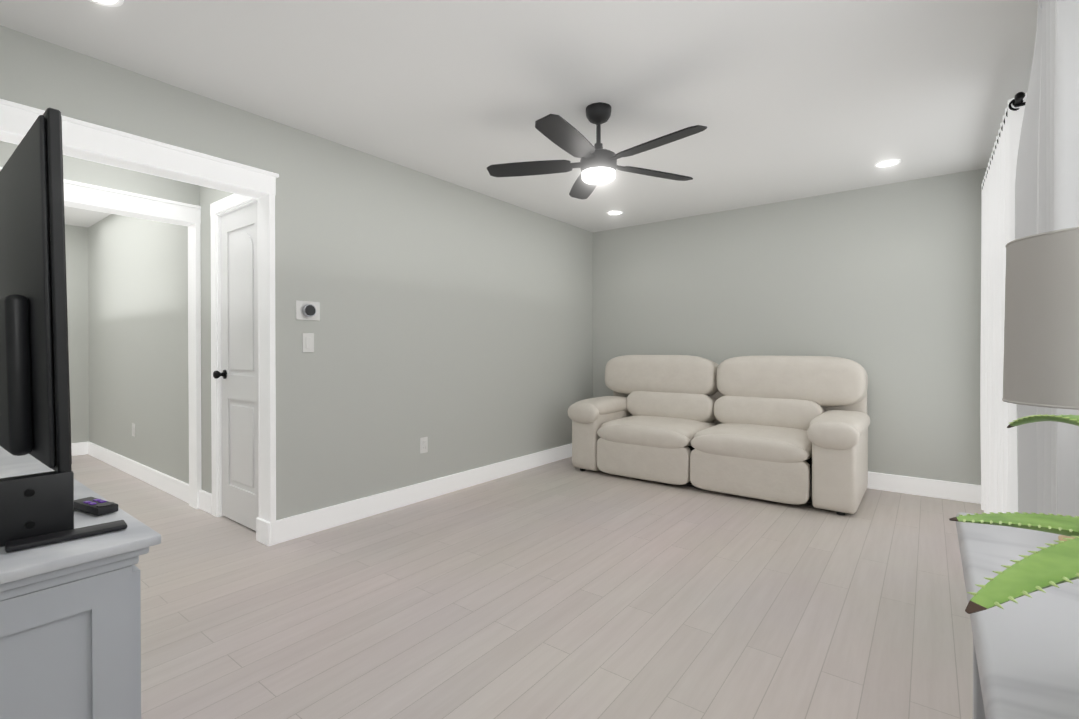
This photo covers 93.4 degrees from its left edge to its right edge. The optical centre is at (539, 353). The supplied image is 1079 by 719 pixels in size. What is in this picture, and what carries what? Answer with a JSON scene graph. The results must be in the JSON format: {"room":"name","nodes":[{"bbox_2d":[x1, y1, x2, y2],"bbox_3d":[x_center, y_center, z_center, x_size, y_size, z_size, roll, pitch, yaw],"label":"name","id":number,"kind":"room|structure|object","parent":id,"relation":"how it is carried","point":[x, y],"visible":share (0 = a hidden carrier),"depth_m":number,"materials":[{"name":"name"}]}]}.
{"room":"living room","nodes":[
{"label":"living room","id":0,"kind":"room"},
{"bbox_2d":[65,224,88,442],"bbox_3d":[-5.815,-0.129,4.347,0.120,2.440,2.970,0,0,37],"label":"wall","id":1,"kind":"structure","parent":0,"point":[76,243],"depth_m":5.41,"materials":[{"name":"grey paint"}]},
{"bbox_2d":[71,442,86,455],"bbox_3d":[-5.779,1.024,4.290,0.016,0.135,2.970,0,0,37],"label":"baseboard","id":2,"kind":"structure","parent":1,"relation":"attached to","point":[80,448],"depth_m":5.42,"materials":[{"name":"white wood"}]},
{"bbox_2d":[0,141,199,205],"bbox_3d":[-3.363,-0.116,2.450,0.120,2.440,3.000,0,0,37],"label":"wall","id":3,"kind":"structure","parent":0,"point":[97,174],"depth_m":3.25,"materials":[{"name":"grey paint"}]},
{"bbox_2d":[88,186,233,493],"bbox_3d":[-3.256,-0.129,4.333,4.200,2.440,0.120,0,0,37],"label":"wall","id":4,"kind":"structure","parent":0,"point":[138,316],"depth_m":4.31,"materials":[{"name":"grey paint"}]},
{"bbox_2d":[132,423,134,436],"bbox_3d":[-3.621,0.680,4.536,0.072,0.116,0.010,0,0,37],"label":"outlet","id":5,"kind":"object","parent":4,"relation":"attached to","point":[133,429],"visible":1,"depth_m":4.53,"materials":[{"name":"white plastic"}]},
{"bbox_2d":[87,442,211,513],"bbox_3d":[-3.547,1.022,4.478,3.330,0.135,0.016,0,0,37],"label":"baseboard","id":6,"kind":"structure","parent":4,"relation":"attached to","point":[175,487],"depth_m":4.23,"materials":[{"name":"white wood"}]},
{"bbox_2d":[210,193,257,516],"bbox_3d":[-1.897,0.043,3.283,0.735,2.110,0.136,0,0,37],"label":"door frame","id":7,"kind":"structure","parent":4,"relation":"attached to","point":[227,205],"depth_m":3.42,"materials":[{"name":"white wood"}]},
{"bbox_2d":[213,202,258,530],"bbox_3d":[-1.910,0.084,3.221,0.604,2.005,0.105,0,0,37],"label":"closet door","id":8,"kind":"structure","parent":4,"relation":"in","point":[238,374],"depth_m":3.25,"materials":[{"name":"white wood"}]},
{"bbox_2d":[0,25,592,519],"bbox_3d":[-1.036,-0.125,3.678,0.120,2.440,5.220,0,0,37],"label":"wall","id":9,"kind":"structure","parent":0,"point":[454,323],"depth_m":3.52,"materials":[{"name":"grey paint"}]},
{"bbox_2d":[0,99,278,545],"bbox_3d":[-1.924,0.037,2.514,0.164,2.133,1.184,0,0,37],"label":"trim","id":10,"kind":"structure","parent":9,"relation":"attached to","point":[84,140],"depth_m":2.58,"materials":[{"name":"white wood"}]},
{"bbox_2d":[302,333,313,351],"bbox_3d":[-1.405,-0.066,3.091,0.010,0.116,0.072,0,0,37],"label":"light switch","id":11,"kind":"object","parent":9,"relation":"attached to","point":[307,342],"visible":1,"depth_m":3.09,"materials":[{"name":"white plastic"}]},
{"bbox_2d":[296,300,319,320],"bbox_3d":[-1.396,-0.261,3.084,0.031,0.115,0.150,0,0,37],"label":"thermostat","id":12,"kind":"object","parent":9,"relation":"attached to","point":[307,310],"visible":1,"depth_m":3.07,"materials":[{"name":"white plastic"}]},
{"bbox_2d":[263,443,571,546],"bbox_3d":[-0.473,1.024,4.309,0.016,0.135,3.546,0,0,37],"label":"baseboard","id":13,"kind":"structure","parent":9,"relation":"attached to","point":[268,534],"depth_m":3.58,"materials":[{"name":"white wood"}]},
{"bbox_2d":[420,437,427,453],"bbox_3d":[-0.863,0.684,3.803,0.010,0.116,0.072,0,0,37],"label":"electrical outlet","id":14,"kind":"object","parent":9,"relation":"attached to","point":[423,444],"visible":1,"depth_m":3.80,"materials":[{"name":"white plastic"}]},
{"bbox_2d":[0,0,1037,231],"bbox_3d":[-1.688,-1.373,3.362,7.860,0.060,6.740,0,0,37],"label":"ceiling","id":15,"kind":"structure","parent":0,"point":[784,100],"depth_m":2.48,"materials":[{"name":"white paint"}]},
{"bbox_2d":[88,0,123,6],"bbox_3d":[-1.633,-1.330,1.872,0.160,0.006,0.160,0,0,37],"label":"recessed light","id":16,"kind":"object","parent":15,"relation":"in","point":[109,3],"visible":1,"depth_m":1.93,"materials":[{"name":"white"}]},
{"bbox_2d":[487,102,706,199],"bbox_3d":[0.323,-1.143,2.746,1.201,0.390,1.194,0,0,37],"label":"ceiling fan","id":17,"kind":"object","parent":15,"relation":"hanging from","point":[597,164],"visible":1,"depth_m":2.72,"materials":[{"name":"black"}]},
{"bbox_2d":[606,210,622,214],"bbox_3d":[0.722,-1.350,4.880,0.160,0.006,0.160,0,0,37],"label":"recessed light","id":18,"kind":"object","parent":15,"relation":"in","point":[615,212],"visible":1,"depth_m":4.86,"materials":[{"name":"white"}]},
{"bbox_2d":[874,159,900,167],"bbox_3d":[2.455,-1.341,3.590,0.160,0.006,0.160,0,0,37],"label":"recessed light","id":19,"kind":"object","parent":15,"relation":"in","point":[887,163],"visible":0.98,"depth_m":3.59,"materials":[{"name":"white"}]},
{"bbox_2d":[71,454,983,718],"bbox_3d":[-1.688,1.127,3.379,7.860,0.060,6.740,0,0,37],"label":"floor","id":20,"kind":"structure","parent":0,"point":[565,588],"depth_m":2.21,"materials":[{"name":"laminate"}]},
{"bbox_2d":[0,446,160,718],"bbox_3d":[-1.486,0.717,1.236,1.675,0.790,0.498,0,0,37],"label":"tv stand","id":21,"kind":"object","parent":20,"relation":"on","point":[70,629],"visible":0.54,"depth_m":0.85,"materials":[{"name":"grey paint"}]},
{"bbox_2d":[0,108,73,546],"bbox_3d":[-1.360,-0.058,1.201,1.173,0.757,0.182,0,0,37],"label":"tv","id":22,"kind":"object","parent":21,"relation":"on","point":[35,420],"visible":0.98,"depth_m":0.92,"materials":[{"name":"black plastic"}]},
{"bbox_2d":[5,520,126,551],"bbox_3d":[-0.824,0.318,0.892,0.040,0.009,0.155,0,1,43],"label":"tv leg","id":23,"kind":"object","parent":21,"relation":"on","point":[39,540],"visible":0.98,"depth_m":0.88,"materials":[{"name":"black plastic"}]},
{"bbox_2d":[74,497,117,515],"bbox_3d":[-0.914,0.312,1.045,0.116,0.018,0.036,0,0,27],"label":"remote","id":24,"kind":"object","parent":21,"relation":"on","point":[95,506],"visible":0.96,"depth_m":1.03,"materials":[{"name":"black plastic"}]},
{"bbox_2d":[568,355,869,515],"bbox_3d":[1.460,0.553,4.400,2.324,1.075,0.985,0,0,37],"label":"sofa","id":25,"kind":"object","parent":20,"relation":"on","point":[788,429],"visible":1,"depth_m":4.12,"materials":[{"name":"beige leather"}]},
{"bbox_2d":[956,512,1078,718],"bbox_3d":[0.626,0.742,0.452,0.350,0.750,1.570,0,0,37],"label":"console table","id":26,"kind":"object","parent":20,"relation":"on","point":[1025,657],"visible":0.81,"depth_m":0.66,"materials":[{"name":"white stone"}]},
{"bbox_2d":[949,414,1078,613],"bbox_3d":[0.623,0.181,0.503,0.340,0.370,0.519,0,0,37],"label":"aloe plant","id":27,"kind":"object","parent":26,"relation":"on","point":[1047,567],"visible":1,"depth_m":0.42,"materials":[{"name":"green plant"}]},
{"bbox_2d":[1002,227,1078,540],"bbox_3d":[1.038,0.063,0.944,0.267,0.599,0.267,0,0,37],"label":"table lamp","id":28,"kind":"object","parent":26,"relation":"on","point":[1041,347],"visible":0.9,"depth_m":0.92,"materials":[{"name":"beige fabric"}]},
{"bbox_2d":[593,168,986,484],"bbox_3d":[1.992,-0.132,4.721,3.660,2.440,0.120,0,0,37],"label":"wall","id":29,"kind":"structure","parent":0,"point":[880,285],"depth_m":4.21,"materials":[{"name":"grey paint"}]},
{"bbox_2d":[867,472,980,503],"bbox_3d":[1.951,1.021,4.675,3.360,0.135,0.016,0,0,37],"label":"baseboard","id":30,"kind":"structure","parent":29,"relation":"attached to","point":[956,491],"depth_m":3.90,"materials":[{"name":"white wood"}]},
{"bbox_3d":[1.810,-0.111,1.573,0.120,2.440,5.340,0,0,37],"label":"wall","id":31,"kind":"structure","parent":0,"visible":0},
{"bbox_2d":[980,92,1026,513],"bbox_3d":[2.697,-0.055,2.941,0.134,2.260,1.776,0,0,37],"label":"curtain","id":32,"kind":"object","parent":31,"relation":"attached to","point":[999,485],"visible":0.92,"depth_m":2.70,"materials":[{"name":"white fabric"}]},
{"bbox_2d":[1015,0,1078,516],"bbox_3d":[1.194,-0.042,1.025,0.190,2.260,1.906,0,0,37],"label":"curtain","id":33,"kind":"object","parent":31,"relation":"attached to","point":[1047,185],"visible":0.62,"depth_m":1.56,"materials":[{"name":"grey fabric"}]}
]}

